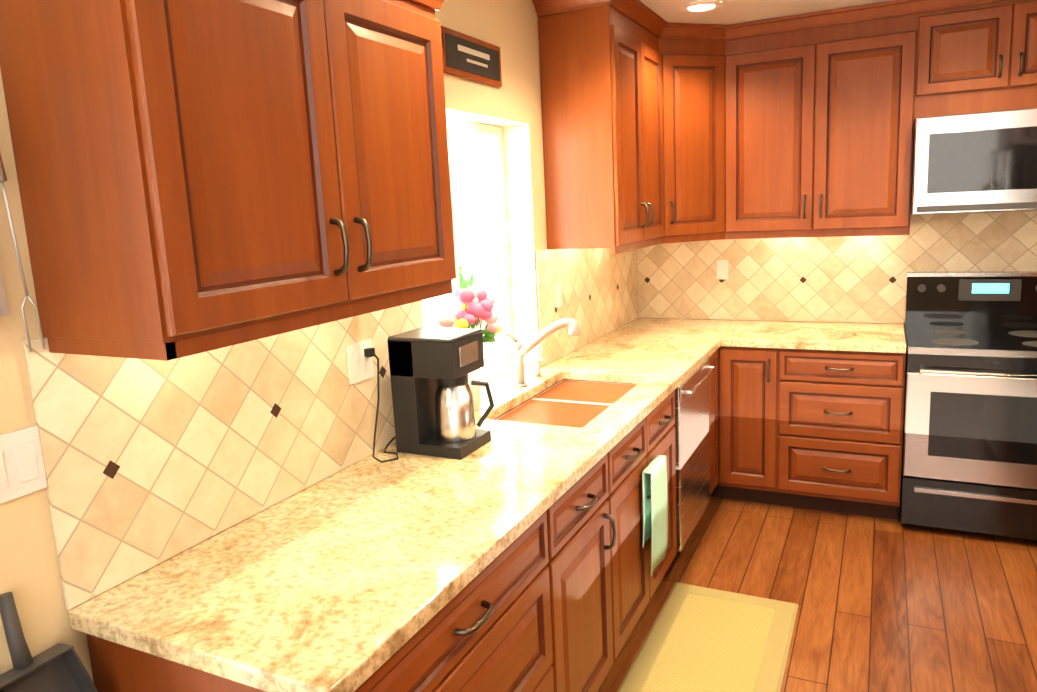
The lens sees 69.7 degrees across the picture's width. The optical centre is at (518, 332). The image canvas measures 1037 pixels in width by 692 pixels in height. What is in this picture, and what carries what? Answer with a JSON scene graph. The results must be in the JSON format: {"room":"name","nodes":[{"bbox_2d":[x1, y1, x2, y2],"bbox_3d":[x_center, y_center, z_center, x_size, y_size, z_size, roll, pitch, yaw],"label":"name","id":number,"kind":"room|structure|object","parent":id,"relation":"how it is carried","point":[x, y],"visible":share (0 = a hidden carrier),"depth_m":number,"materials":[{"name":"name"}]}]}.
{"room":"kitchen","nodes":[
{"label":"kitchen","id":0,"kind":"room"},
{"bbox_2d":[0,0,611,682],"bbox_3d":[-0.767,-0.346,1.939,0.300,3.400,6.500,2,11,26],"label":"wall","id":1,"kind":"structure","parent":0,"point":[30,578],"depth_m":1.43,"materials":[{"name":"paint"}]},
{"bbox_2d":[0,154,45,351],"bbox_3d":[-0.916,-0.290,1.233,0.050,0.676,0.167,2,11,26],"label":"hook","id":2,"kind":"object","parent":1,"relation":"attached to","point":[4,310],"visible":0.94,"depth_m":1.30,"materials":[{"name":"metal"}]},
{"bbox_2d":[0,425,47,503],"bbox_3d":[-0.909,0.239,1.332,0.008,0.120,0.115,2,11,26],"label":"switch plate","id":3,"kind":"object","parent":1,"relation":"attached to","point":[22,470],"visible":1,"depth_m":1.34,"materials":[{"name":"white plastic"}]},
{"bbox_2d":[0,592,97,691],"bbox_3d":[-0.855,0.624,1.319,0.126,0.327,0.200,2,11,26],"label":"dustpan","id":4,"kind":"object","parent":1,"relation":"attached to","point":[59,667],"visible":0.98,"depth_m":1.34,"materials":[{"name":"grey plastic"}]},
{"bbox_2d":[0,0,455,360],"bbox_3d":[-0.543,-0.445,1.647,0.347,0.830,0.927,2,11,26],"label":"upper cabinet","id":5,"kind":"object","parent":1,"relation":"attached to","point":[196,176],"depth_m":1.33,"materials":[{"name":"brown wood"}]},
{"bbox_2d":[346,339,397,462],"bbox_3d":[-0.407,0.199,2.217,0.111,0.351,0.152,2,11,26],"label":"electrical outlet plate","id":6,"kind":"object","parent":1,"relation":"attached to","point":[360,355],"visible":0.98,"depth_m":2.21,"materials":[{"name":"white plastic"}]},
{"bbox_2d":[424,116,512,380],"bbox_3d":[-0.215,-0.297,2.943,0.135,1.076,0.916,2,11,26],"label":"window","id":7,"kind":"structure","parent":1,"relation":"in","point":[506,361],"depth_m":3.27,"materials":[{"name":"clear glass"}]},
{"bbox_2d":[441,26,501,86],"bbox_3d":[-0.185,-1.007,2.719,0.018,0.150,0.509,2,11,26],"label":"sign","id":8,"kind":"object","parent":1,"relation":"attached to","point":[469,57],"visible":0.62,"depth_m":2.72,"materials":[{"name":"brown wood"}]},
{"bbox_2d":[555,282,561,307],"bbox_3d":[0.191,-0.181,3.540,0.005,0.115,0.070,2,11,26],"label":"light switch","id":9,"kind":"object","parent":1,"relation":"attached to","point":[558,291],"visible":1,"depth_m":3.53,"materials":[{"name":"white plastic"}]},
{"bbox_2d":[533,0,667,254],"bbox_3d":[0.432,-0.962,3.611,0.347,1.108,0.762,2,11,26],"label":"upper cabinet","id":10,"kind":"object","parent":1,"relation":"attached to","point":[602,61],"depth_m":3.30,"materials":[{"name":"brown wood"}]},
{"bbox_2d":[639,0,891,24],"bbox_3d":[1.338,-1.448,2.584,2.850,0.100,2.850,2,11,26],"label":"ceiling","id":11,"kind":"structure","parent":0,"point":[728,12],"depth_m":3.57,"materials":[{"name":"paint"}]},
{"bbox_2d":[681,1,721,11],"bbox_3d":[0.851,-1.513,3.463,0.189,0.008,0.189,1,10,20],"label":"recessed light","id":12,"kind":"object","parent":11,"relation":"in","point":[703,6],"visible":1,"depth_m":3.39,"materials":[{"name":"white"}]},
{"bbox_2d":[670,13,916,329],"bbox_3d":[1.985,-0.458,4.151,3.300,2.630,0.150,2,11,26],"label":"wall","id":13,"kind":"structure","parent":0,"point":[816,321],"depth_m":4.18,"materials":[{"name":"paint"}]},
{"bbox_2d":[716,260,727,278],"bbox_3d":[1.218,-0.376,4.444,0.070,0.115,0.005,2,11,26],"label":"electrical outlet","id":14,"kind":"object","parent":13,"relation":"attached to","point":[721,269],"visible":1,"depth_m":4.44,"materials":[{"name":"white plastic"}]},
{"bbox_2d":[720,0,923,239],"bbox_3d":[1.586,-1.073,3.947,0.896,1.108,0.347,2,11,26],"label":"upper cabinet","id":15,"kind":"object","parent":13,"relation":"attached to","point":[822,115],"depth_m":3.78,"materials":[{"name":"brown wood"}]},
{"bbox_2d":[916,0,1036,117],"bbox_3d":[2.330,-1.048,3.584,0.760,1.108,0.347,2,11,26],"label":"upper cabinet","id":16,"kind":"object","parent":13,"relation":"attached to","point":[977,56],"depth_m":3.45,"materials":[{"name":"brown wood"}]},
{"bbox_2d":[910,108,1036,214],"bbox_3d":[2.313,-0.814,3.565,0.752,0.455,0.452,2,11,26],"label":"microwave","id":17,"kind":"object","parent":16,"relation":"attached to","point":[983,162],"visible":0.9,"depth_m":3.45,"materials":[{"name":"grey metal"}]},
{"bbox_2d":[598,496,1036,691],"bbox_3d":[0.631,1.436,1.505,3.300,0.100,6.650,2,11,26],"label":"floor","id":18,"kind":"structure","parent":0,"point":[889,605],"depth_m":3.09,"materials":[{"name":"brown wood"}]},
{"bbox_2d":[87,640,246,691],"bbox_3d":[-0.364,0.941,1.780,0.638,0.878,0.844,2,11,26],"label":"base cabinet","id":19,"kind":"object","parent":18,"relation":"on","point":[113,669],"depth_m":1.41,"materials":[{"name":"brown wood"}]},
{"bbox_2d":[617,582,798,691],"bbox_3d":[0.695,1.178,2.697,0.505,0.008,1.000,2,11,26],"label":"kitchen mat","id":20,"kind":"object","parent":18,"relation":"on","point":[700,639],"visible":1,"depth_m":2.77,"materials":[{"name":"beige fabric"}]},
{"bbox_2d":[531,224,922,387],"bbox_3d":[1.095,-0.208,3.699,1.508,0.526,1.506,2,11,26],"label":"backsplash","id":21,"kind":"structure","parent":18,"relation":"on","point":[833,282],"depth_m":4.10,"materials":[{"name":"beige tile"}]},
{"bbox_2d":[61,360,904,691],"bbox_3d":[0.562,0.260,2.788,1.636,0.040,3.736,2,11,26],"label":"base cabinets","id":22,"kind":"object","parent":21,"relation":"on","point":[528,561],"depth_m":1.92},
{"bbox_2d":[387,327,494,459],"bbox_3d":[-0.229,0.177,2.289,0.255,0.360,0.192,2,11,26],"label":"coffee maker","id":23,"kind":"object","parent":22,"relation":"on","point":[431,368],"visible":1,"depth_m":2.23,"materials":[{"name":"grey plastic"}]},
{"bbox_2d":[438,288,500,411],"bbox_3d":[-0.154,0.061,2.675,0.160,0.454,0.360,2,11,26],"label":"flower pot","id":24,"kind":"object","parent":22,"relation":"on","point":[476,307],"visible":0.79,"depth_m":2.62,"materials":[{"name":"white plastic"}]},
{"bbox_2d":[503,316,582,387],"bbox_3d":[0.092,0.085,2.972,0.299,0.287,0.134,2,11,26],"label":"faucet","id":25,"kind":"object","parent":22,"relation":"on","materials":[{"name":"silver metal"}]},
{"bbox_2d":[503,376,630,423],"bbox_3d":[0.210,0.375,2.907,0.386,0.217,0.776,2,11,26],"label":"sink","id":26,"kind":"object","parent":22,"relation":"in","point":[567,401],"depth_m":2.96,"materials":[{"name":"brown metal"}]},
{"bbox_2d":[642,454,667,575],"bbox_3d":[0.514,0.675,2.797,0.048,0.384,0.250,2,11,26],"label":"dish towel","id":27,"kind":"object","parent":22,"relation":"hanging from","point":[654,468],"depth_m":2.78,"materials":[{"name":"green fabric"}]},
{"bbox_2d":[900,271,1036,539],"bbox_3d":[2.308,0.321,3.635,0.754,1.175,0.714,2,11,26],"label":"stove","id":28,"kind":"object","parent":18,"relation":"on","point":[969,453],"visible":1,"depth_m":3.48,"materials":[{"name":"grey metal"}]},
{"bbox_3d":[1.963,-0.240,0.526,0.150,3.400,6.350,2,11,26],"label":"wall","id":29,"kind":"structure","parent":0,"visible":0},
{"bbox_2d":[664,44,727,239],"bbox_3d":[0.931,-0.990,3.947,0.273,0.925,0.273,2,11,26],"label":"upper cabinet","id":30,"kind":"object","parent":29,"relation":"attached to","point":[696,77],"depth_m":3.94,"materials":[{"name":"brown wood"}]},
{"label":"outside","id":31,"kind":"structure","parent":0,"visible":0},
{"bbox_2d":[422,131,482,368],"bbox_3d":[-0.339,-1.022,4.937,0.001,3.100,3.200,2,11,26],"label":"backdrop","id":32,"kind":"structure","parent":31,"point":[462,229],"depth_m":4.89,"materials":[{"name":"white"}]}
]}

